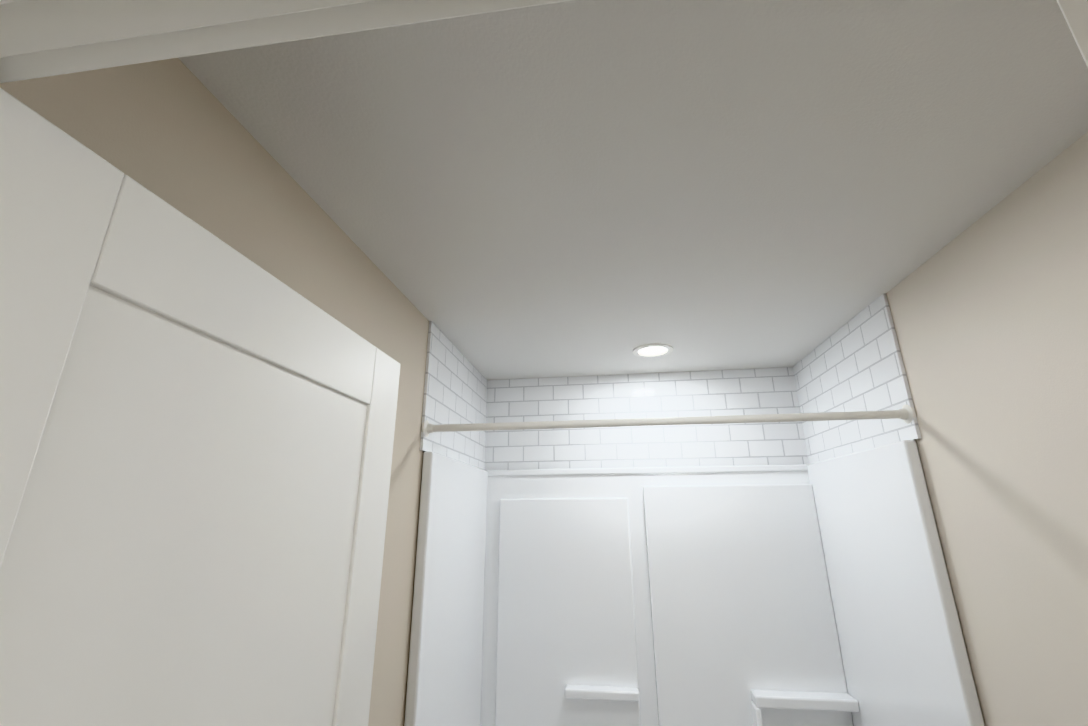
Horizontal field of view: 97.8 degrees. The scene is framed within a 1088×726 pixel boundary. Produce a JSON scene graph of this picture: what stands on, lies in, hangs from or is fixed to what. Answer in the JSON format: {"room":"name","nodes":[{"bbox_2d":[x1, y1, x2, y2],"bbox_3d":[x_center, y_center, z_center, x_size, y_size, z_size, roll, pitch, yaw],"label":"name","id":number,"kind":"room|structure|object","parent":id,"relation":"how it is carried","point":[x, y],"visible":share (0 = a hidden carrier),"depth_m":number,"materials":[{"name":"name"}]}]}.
{"room":"bathroom","nodes":[
{"label":"bathroom","id":0,"kind":"room"},
{"bbox_2d":[0,58,428,725],"bbox_3d":[-0.677,0.537,-0.081,0.120,2.400,4.940,-3,-18,7],"label":"wall","id":1,"kind":"structure","parent":0,"point":[176,134],"depth_m":0.90,"materials":[{"name":"paint"}]},
{"bbox_2d":[0,88,400,725],"bbox_3d":[-0.388,0.865,0.408,0.035,2.044,0.750,-3,-18,8],"label":"door","id":2,"kind":"structure","parent":1,"relation":"in","point":[196,434],"depth_m":0.50,"materials":[{"name":"paint"}]},
{"bbox_2d":[0,0,1087,82],"bbox_3d":[-0.095,0.657,-0.034,1.009,2.191,0.168,-3,-18,7],"label":"door frame","id":3,"kind":"structure","parent":1,"relation":"attached to","point":[356,17],"depth_m":0.33,"materials":[{"name":"paint"}]},
{"bbox_2d":[179,0,1087,379],"bbox_3d":[0.266,-0.690,0.171,2.040,0.080,4.940,-3,-18,7],"label":"ceiling","id":4,"kind":"structure","parent":0,"point":[573,188],"depth_m":0.92,"materials":[{"name":"paint"}]},
{"bbox_2d":[633,343,672,356],"bbox_3d":[0.467,-0.052,2.037,0.170,0.007,0.170,-3,-18,7],"label":"recessed light","id":5,"kind":"object","parent":4,"relation":"in","point":[654,350],"visible":1,"depth_m":2.03,"materials":[{"name":"paint"}]},
{"bbox_2d":[886,132,1087,725],"bbox_3d":[1.132,0.844,0.921,0.120,2.400,2.130,-3,-18,7],"label":"wall","id":6,"kind":"structure","parent":0,"point":[989,311],"depth_m":1.07,"materials":[{"name":"paint"}]},
{"bbox_3d":[0.281,1.673,-0.580,2.040,0.080,4.940,-3,-18,7],"label":"floor","id":7,"kind":"structure","parent":0,"visible":0},
{"bbox_2d":[404,440,984,725],"bbox_3d":[0.404,1.296,1.562,1.524,1.935,0.824,-3,-18,7],"label":"shower surround","id":8,"kind":"object","parent":7,"relation":"on","point":[819,593],"visible":1,"depth_m":1.94,"materials":[{"name":"plastic"}]},
{"bbox_3d":[0.602,1.213,2.072,1.800,2.400,0.120,-3,-18,7],"label":"wall","id":9,"kind":"structure","parent":0,"visible":0},
{"bbox_2d":[420,321,491,469],"bbox_3d":[-0.357,0.186,2.016,0.009,0.464,0.780,-3,-18,7],"label":"wall tiles","id":10,"kind":"structure","parent":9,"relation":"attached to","point":[455,392],"depth_m":1.92,"materials":[{"name":"white tile"}]},
{"bbox_2d":[488,367,807,469],"bbox_3d":[0.454,0.278,2.320,1.529,0.464,0.010,-3,-18,7],"label":"wall tiles","id":11,"kind":"structure","parent":9,"relation":"attached to","point":[764,390],"depth_m":2.31,"materials":[{"name":"white tile"}]},
{"bbox_2d":[792,294,921,463],"bbox_3d":[1.149,0.115,1.822,0.009,0.464,0.780,-3,-18,7],"label":"wall tiles","id":12,"kind":"structure","parent":9,"relation":"attached to","point":[855,363],"depth_m":1.72,"materials":[{"name":"white tile"}]},
{"bbox_2d":[422,405,915,436],"bbox_3d":[0.347,0.189,1.528,1.523,0.060,0.060,-3,-18,7],"label":"curtain rod","id":13,"kind":"object","parent":12,"relation":"attached to","point":[906,414],"visible":0.98,"depth_m":1.51,"materials":[{"name":"paint"}]}
]}

